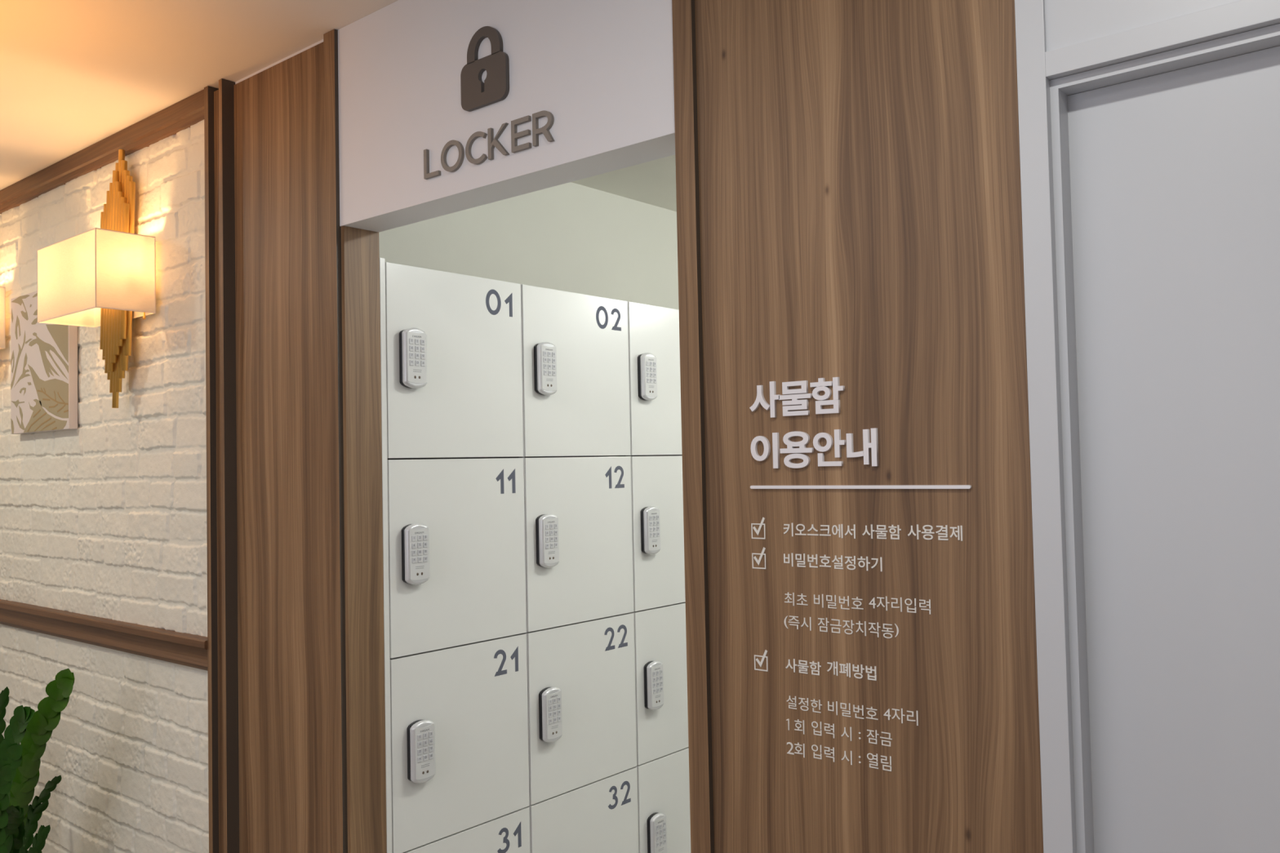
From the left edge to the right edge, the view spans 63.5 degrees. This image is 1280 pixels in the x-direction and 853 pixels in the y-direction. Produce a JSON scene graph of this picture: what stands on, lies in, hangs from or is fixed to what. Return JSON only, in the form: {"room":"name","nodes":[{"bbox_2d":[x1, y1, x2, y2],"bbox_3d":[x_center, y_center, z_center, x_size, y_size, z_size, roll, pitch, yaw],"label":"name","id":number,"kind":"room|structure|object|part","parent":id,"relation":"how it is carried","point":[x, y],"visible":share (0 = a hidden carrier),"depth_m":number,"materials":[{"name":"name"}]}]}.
{"room":"hallway","nodes":[
{"label":"hallway","id":0,"kind":"room"},
{"bbox_2d":[0,0,676,211],"bbox_3d":[-0.538,-0.927,2.003,6.600,0.114,6.900,-3,-3,40],"label":"ceiling","id":1,"kind":"structure","parent":0,"point":[75,74],"depth_m":2.47,"materials":[{"name":"paint"}]},
{"bbox_2d":[378,182,679,309],"bbox_3d":[0.093,0.433,3.863,0.080,2.500,3.200,-3,-3,40],"label":"wall","id":2,"kind":"structure","parent":0,"point":[570,237],"depth_m":3.44,"materials":[{"name":"white paint"}]},
{"bbox_2d":[0,0,1239,852],"bbox_3d":[-0.799,0.386,2.454,5.320,2.534,0.107,-3,-3,40],"label":"wall","id":3,"kind":"structure","parent":0,"point":[860,185],"depth_m":1.62,"materials":[{"name":"brown wood"}]},
{"bbox_2d":[0,286,4,349],"bbox_3d":[-2.353,-0.378,3.596,0.386,0.736,0.181,-3,-3,40],"label":"wall sconce","id":4,"kind":"object","parent":3,"relation":"attached to","point":[2,288],"visible":1,"depth_m":3.52,"materials":[{"name":"fabric"}]},
{"bbox_2d":[10,290,77,434],"bbox_3d":[-1.913,-0.210,3.313,0.470,0.454,0.027,-3,-3,40],"label":"print","id":5,"kind":"object","parent":3,"relation":"attached to","point":[44,356],"visible":0.96,"depth_m":3.30},
{"bbox_2d":[37,149,155,408],"bbox_3d":[-1.512,-0.420,2.894,0.386,0.736,0.181,-3,-3,40],"label":"wall sconce","id":6,"kind":"object","parent":3,"relation":"attached to","point":[104,277],"visible":1,"depth_m":2.82,"materials":[{"name":"fabric"}]},
{"bbox_3d":[-1.520,-0.407,2.884,0.385,0.207,0.156,-3,-3,40],"label":"lamp shade","id":7,"kind":"part","parent":6,"relation":"part of","materials":[{"name":"fabric"}]},
{"bbox_2d":[0,88,204,213],"bbox_3d":[-2.002,-0.789,3.410,2.341,0.067,0.024,-3,-3,40],"label":"trim","id":8,"kind":"structure","parent":3,"relation":"attached to","point":[188,112],"depth_m":3.03,"materials":[{"name":"brown wood"}]},
{"bbox_2d":[0,599,208,671],"bbox_3d":[-1.978,0.625,3.354,2.341,0.084,0.035,-3,-3,40],"label":"trim","id":9,"kind":"structure","parent":3,"relation":"attached to","point":[188,650],"depth_m":2.96,"materials":[{"name":"brown wood"}]},
{"bbox_2d":[204,85,218,852],"bbox_3d":[-1.042,0.398,2.646,0.019,2.533,0.124,-3,-3,40],"label":"trim","id":10,"kind":"structure","parent":3,"relation":"attached to","point":[211,401],"depth_m":2.61,"materials":[{"name":"brown wood"}]},
{"bbox_2d":[213,89,223,852],"bbox_3d":[-1.008,0.402,2.627,0.056,2.522,0.108,-3,-3,40],"label":"trim","id":11,"kind":"structure","parent":3,"relation":"attached to","point":[220,766],"depth_m":2.60,"materials":[{"name":"brown wood"}]},
{"bbox_2d":[218,78,239,852],"bbox_3d":[-0.986,0.395,2.598,0.016,2.533,0.126,-3,-3,40],"label":"trim","id":12,"kind":"structure","parent":3,"relation":"attached to","point":[226,90],"depth_m":2.57,"materials":[{"name":"brown wood"}]},
{"bbox_2d":[235,39,323,84],"bbox_3d":[-0.836,-0.875,2.518,0.415,0.009,0.090,-3,-3,40],"label":"trim","id":13,"kind":"structure","parent":3,"relation":"attached to","point":[321,41],"depth_m":2.48,"materials":[{"name":"brown wood"}]},
{"bbox_2d":[323,29,347,852],"bbox_3d":[-0.639,0.378,2.321,0.042,2.533,0.106,-3,-3,40],"label":"trim","id":14,"kind":"structure","parent":3,"relation":"attached to","point":[333,229],"depth_m":2.29,"materials":[{"name":"brown wood"}]},
{"bbox_2d":[341,225,386,852],"bbox_3d":[-0.611,0.599,2.301,0.011,2.090,0.094,-3,-3,40],"label":"trim","id":15,"kind":"structure","parent":3,"relation":"attached to","point":[360,248],"depth_m":2.31,"materials":[{"name":"brown wood"}]},
{"bbox_2d":[460,26,509,111],"bbox_3d":[-0.300,-0.694,1.994,0.129,0.151,0.009,-3,-3,40],"label":"padlock emblem","id":16,"kind":"object","parent":3,"relation":"attached to","point":[476,94],"visible":1,"depth_m":1.99,"materials":[{"name":"grey plastic"}]},
{"bbox_2d":[423,110,554,179],"bbox_3d":[-0.298,-0.540,1.990,0.366,0.062,0.007,-3,-3,40],"label":"sign","id":17,"kind":"object","parent":3,"relation":"attached to","point":[493,142],"visible":1,"depth_m":1.97,"materials":[{"name":"grey plastic"}]},
{"bbox_2d":[671,0,714,852],"bbox_3d":[0.124,0.340,1.682,0.039,2.533,0.110,-3,-3,40],"label":"trim","id":18,"kind":"structure","parent":3,"relation":"attached to","point":[689,268],"depth_m":1.65,"materials":[{"name":"brown wood"}]},
{"bbox_2d":[751,517,765,539],"bbox_3d":[0.180,0.155,1.579,0.025,0.033,0.001,-3,-3,40],"label":"sign","id":19,"kind":"object","parent":3,"relation":"attached to","point":[761,524],"visible":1,"depth_m":1.58,"materials":[{"name":"plastic"}]},
{"bbox_2d":[751,546,766,568],"bbox_3d":[0.181,0.200,1.577,0.025,0.033,0.001,-3,-3,40],"label":"sign","id":20,"kind":"object","parent":3,"relation":"attached to","point":[762,553],"visible":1,"depth_m":1.58,"materials":[{"name":"plastic"}]},
{"bbox_2d":[754,649,768,671],"bbox_3d":[0.184,0.355,1.572,0.024,0.032,0.001,-3,-3,40],"label":"sign","id":21,"kind":"object","parent":3,"relation":"attached to","point":[764,656],"visible":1,"depth_m":1.57,"materials":[{"name":"paint"}]},
{"bbox_2d":[749,377,844,417],"bbox_3d":[0.231,-0.042,1.537,0.162,0.054,0.005,-3,-3,40],"label":"sign","id":22,"kind":"object","parent":3,"relation":"attached to","point":[821,385],"visible":1,"depth_m":1.53,"materials":[{"name":"white plastic"}]},
{"bbox_2d":[751,427,878,468],"bbox_3d":[0.252,0.034,1.518,0.211,0.055,0.005,-3,-3,40],"label":"sign","id":23,"kind":"object","parent":3,"relation":"attached to","point":[790,448],"visible":1,"depth_m":1.51,"materials":[{"name":"white plastic"}]},
{"bbox_2d":[785,658,876,680],"bbox_3d":[0.274,0.351,1.497,0.148,0.023,0.001,-3,-3,40],"label":"vinyl text line","id":24,"kind":"object","parent":3,"relation":"attached to","point":[813,663],"visible":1,"depth_m":1.49,"materials":[{"name":"white plastic"}]},
{"bbox_2d":[783,553,882,571],"bbox_3d":[0.277,0.196,1.497,0.160,0.020,0.001,-3,-3,40],"label":"vinyl text line","id":25,"kind":"object","parent":3,"relation":"attached to","point":[800,555],"visible":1,"depth_m":1.49,"materials":[{"name":"white plastic"}]},
{"bbox_2d":[786,742,891,771],"bbox_3d":[0.283,0.473,1.487,0.169,0.025,0.001,-3,-3,40],"label":"vinyl text line","id":26,"kind":"object","parent":3,"relation":"attached to","point":[789,743],"visible":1,"depth_m":1.49,"materials":[{"name":"white plastic"}]},
{"bbox_2d":[786,719,892,746],"bbox_3d":[0.284,0.439,1.487,0.171,0.023,0.001,-3,-3,40],"label":"vinyl text line","id":27,"kind":"object","parent":3,"relation":"attached to","point":[788,720],"visible":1,"depth_m":1.49,"materials":[{"name":"white plastic"}]},
{"bbox_2d":[784,615,898,638],"bbox_3d":[0.287,0.287,1.488,0.185,0.022,0.001,-3,-3,40],"label":"vinyl text line","id":28,"kind":"object","parent":3,"relation":"attached to","point":[820,619],"visible":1,"depth_m":1.48,"materials":[{"name":"white plastic"}]},
{"bbox_2d":[786,695,918,725],"bbox_3d":[0.299,0.404,1.476,0.209,0.024,0.001,-3,-3,40],"label":"vinyl text line","id":29,"kind":"object","parent":3,"relation":"attached to","point":[789,698],"visible":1,"depth_m":1.48,"materials":[{"name":"white plastic"}]},
{"bbox_2d":[784,592,930,614],"bbox_3d":[0.305,0.251,1.473,0.231,0.024,0.001,-3,-3,40],"label":"vinyl text line","id":30,"kind":"object","parent":3,"relation":"attached to","point":[788,594],"visible":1,"depth_m":1.47,"materials":[{"name":"white plastic"}]},
{"bbox_2d":[750,484,971,488],"bbox_3d":[0.303,0.086,1.475,0.348,0.005,0.004,-3,-3,40],"label":"bar","id":31,"kind":"object","parent":3,"relation":"attached to","point":[891,486],"visible":1,"depth_m":1.46,"materials":[{"name":"white plastic"}]},
{"bbox_2d":[783,523,962,541],"bbox_3d":[0.321,0.148,1.461,0.278,0.022,0.001,-3,-3,40],"label":"vinyl text line","id":32,"kind":"object","parent":3,"relation":"attached to","point":[891,527],"visible":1,"depth_m":1.44,"materials":[{"name":"white plastic"}]},
{"bbox_2d":[1014,0,1076,852],"bbox_3d":[0.548,0.318,1.334,0.036,2.534,0.100,-3,-3,40],"label":"trim","id":33,"kind":"structure","parent":3,"relation":"attached to","point":[1046,468],"depth_m":1.31,"materials":[{"name":"white paint"}]},
{"bbox_2d":[1044,0,1279,79],"bbox_3d":[0.886,-0.476,1.065,0.888,0.032,0.100,-3,-3,40],"label":"trim","id":34,"kind":"structure","parent":3,"relation":"attached to","point":[1239,16],"depth_m":1.23,"materials":[{"name":"white paint"}]},
{"bbox_3d":[-0.483,1.678,1.912,6.600,0.100,6.900,-3,-3,40],"label":"floor","id":35,"kind":"structure","parent":0,"visible":0},
{"bbox_2d":[0,668,74,852],"bbox_3d":[-1.701,1.153,2.796,0.261,1.062,0.828,1,-3,-45],"label":"potted plant","id":36,"kind":"object","parent":35,"relation":"on","point":[20,764],"visible":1,"depth_m":2.67,"materials":[{"name":"green plant"}]},
{"bbox_3d":[0.892,1.639,3.109,2.020,0.004,3.101,-3,-3,40],"label":"floor","id":37,"kind":"structure","parent":0,"visible":0},
{"bbox_2d":[379,257,391,852],"bbox_3d":[-0.728,0.636,2.470,0.410,2.032,0.014,-3,-3,40],"label":"end panel","id":38,"kind":"object","parent":37,"relation":"on","point":[382,262],"visible":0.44,"depth_m":2.35,"materials":[{"name":"white metal"}]},
{"bbox_2d":[403,806,529,852],"bbox_3d":[-0.562,1.204,2.613,0.437,0.442,0.430,-3,-3,40],"label":"locker","id":39,"kind":"object","parent":37,"relation":"on","point":[509,833],"visible":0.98,"depth_m":2.56,"materials":[{"name":"white metal"}]},
{"bbox_2d":[390,633,529,852],"bbox_3d":[-0.572,0.761,2.628,0.437,0.442,0.430,-3,-3,40],"label":"locker","id":40,"kind":"object","parent":39,"relation":"on","point":[460,758],"visible":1,"depth_m":2.49,"materials":[{"name":"white metal"}]},
{"bbox_3d":[-0.495,0.750,2.382,0.001,0.120,0.055,-3,-3,40],"label":"plate","id":41,"kind":"part","parent":40,"relation":"part of","materials":[{"name":"grey plastic"}]},
{"bbox_2d":[387,457,526,658],"bbox_3d":[-0.581,0.312,2.644,0.437,0.454,0.430,-3,-3,40],"label":"locker","id":42,"kind":"object","parent":40,"relation":"on","point":[457,566],"visible":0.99,"depth_m":2.50,"materials":[{"name":"white metal"}]},
{"bbox_3d":[-0.510,0.295,2.392,0.001,0.120,0.055,-3,-3,40],"label":"plate","id":43,"kind":"part","parent":42,"relation":"part of","materials":[{"name":"grey plastic"}]},
{"bbox_2d":[385,262,523,459],"bbox_3d":[-0.591,-0.143,2.660,0.437,0.455,0.430,-3,-3,40],"label":"locker","id":44,"kind":"object","parent":42,"relation":"on","point":[454,373],"visible":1,"depth_m":2.52,"materials":[{"name":"white metal"}]},
{"bbox_3d":[-0.519,-0.161,2.408,0.001,0.120,0.055,-3,-3,40],"label":"plate","id":45,"kind":"part","parent":44,"relation":"part of","materials":[{"name":"grey plastic"}]},
{"bbox_2d":[528,766,638,852],"bbox_3d":[-0.286,1.210,2.943,0.437,0.442,0.429,-3,-3,40],"label":"locker","id":46,"kind":"object","parent":37,"relation":"on","point":[601,815],"visible":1,"depth_m":2.84,"materials":[{"name":"white metal"}]},
{"bbox_2d":[524,612,636,805],"bbox_3d":[-0.296,0.767,2.958,0.437,0.442,0.429,-3,-3,40],"label":"locker","id":47,"kind":"object","parent":46,"relation":"on","point":[581,700],"visible":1,"depth_m":2.82,"materials":[{"name":"white metal"}]},
{"bbox_3d":[-0.224,0.755,2.707,0.001,0.120,0.055,-3,-3,40],"label":"plate","id":48,"kind":"part","parent":47,"relation":"part of","materials":[{"name":"grey plastic"}]},
{"bbox_2d":[523,456,633,632],"bbox_3d":[-0.305,0.318,2.974,0.437,0.454,0.429,-3,-3,40],"label":"locker","id":49,"kind":"object","parent":47,"relation":"on","point":[578,510],"visible":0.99,"depth_m":2.83,"materials":[{"name":"white metal"}]},
{"bbox_3d":[-0.234,0.300,2.723,0.001,0.120,0.055,-3,-3,40],"label":"plate","id":50,"kind":"part","parent":49,"relation":"part of","materials":[{"name":"grey plastic"}]},
{"bbox_2d":[509,284,630,457],"bbox_3d":[-0.315,-0.137,2.990,0.437,0.455,0.429,-3,-3,40],"label":"locker","id":51,"kind":"object","parent":49,"relation":"on","point":[575,346],"visible":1,"depth_m":2.85,"materials":[{"name":"white metal"}]},
{"bbox_3d":[-0.241,-0.155,2.742,0.001,0.120,0.055,-3,-3,40],"label":"plate","id":52,"kind":"part","parent":51,"relation":"part of","materials":[{"name":"grey plastic"}]},
{"bbox_2d":[636,746,690,852],"bbox_3d":[-0.011,1.216,3.273,0.437,0.442,0.430,-3,-3,40],"label":"locker","id":53,"kind":"object","parent":37,"relation":"on","point":[663,782],"visible":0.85,"depth_m":3.08,"materials":[{"name":"white metal"}]},
{"bbox_2d":[632,601,688,765],"bbox_3d":[-0.020,0.773,3.288,0.437,0.442,0.430,-3,-3,40],"label":"locker","id":54,"kind":"object","parent":53,"relation":"on","point":[660,633],"visible":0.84,"depth_m":3.08,"materials":[{"name":"white metal"}]},
{"bbox_3d":[0.051,0.761,3.037,0.001,0.120,0.055,-3,-3,40],"label":"plate","id":55,"kind":"part","parent":54,"relation":"part of","materials":[{"name":"grey plastic"}]},
{"bbox_2d":[630,455,685,612],"bbox_3d":[-0.029,0.324,3.304,0.437,0.454,0.430,-3,-3,40],"label":"locker","id":56,"kind":"object","parent":54,"relation":"on","point":[656,481],"visible":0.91,"depth_m":3.10,"materials":[{"name":"white metal"}]},
{"bbox_2d":[625,301,682,456],"bbox_3d":[-0.039,-0.132,3.320,0.437,0.455,0.430,-3,-3,40],"label":"locker","id":57,"kind":"object","parent":56,"relation":"on","point":[653,331],"visible":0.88,"depth_m":3.12,"materials":[{"name":"white metal"}]},
{"bbox_3d":[0.033,-0.149,3.069,0.001,0.120,0.055,-3,-3,40],"label":"plate","id":58,"kind":"part","parent":57,"relation":"part of","materials":[{"name":"grey plastic"}]},
{"bbox_3d":[0.042,0.306,3.052,0.001,0.120,0.055,-3,-3,40],"label":"plate","id":59,"kind":"part","parent":56,"relation":"part of","materials":[{"name":"grey plastic"}]},
{"bbox_3d":[0.061,1.204,3.021,0.001,0.120,0.055,-3,-3,40],"label":"plate","id":60,"kind":"part","parent":53,"relation":"part of","materials":[{"name":"grey plastic"}]},
{"bbox_3d":[1.677,0.262,0.391,1.030,2.534,0.100,-3,-3,40],"label":"wall","id":61,"kind":"structure","parent":0,"visible":0},
{"bbox_2d":[1049,23,1279,852],"bbox_3d":[0.913,0.554,1.035,0.888,2.027,0.084,-3,-3,40],"label":"trim","id":62,"kind":"structure","parent":61,"relation":"attached to","point":[1268,37],"depth_m":1.30,"materials":[{"name":"white paint"}]},
{"bbox_2d":[1066,45,1279,852],"bbox_3d":[0.921,0.558,1.044,0.868,2.009,0.040,-3,-3,40],"label":"door","id":63,"kind":"structure","parent":61,"relation":"in","point":[1175,175],"depth_m":1.25,"materials":[{"name":"white paint"}]}
]}

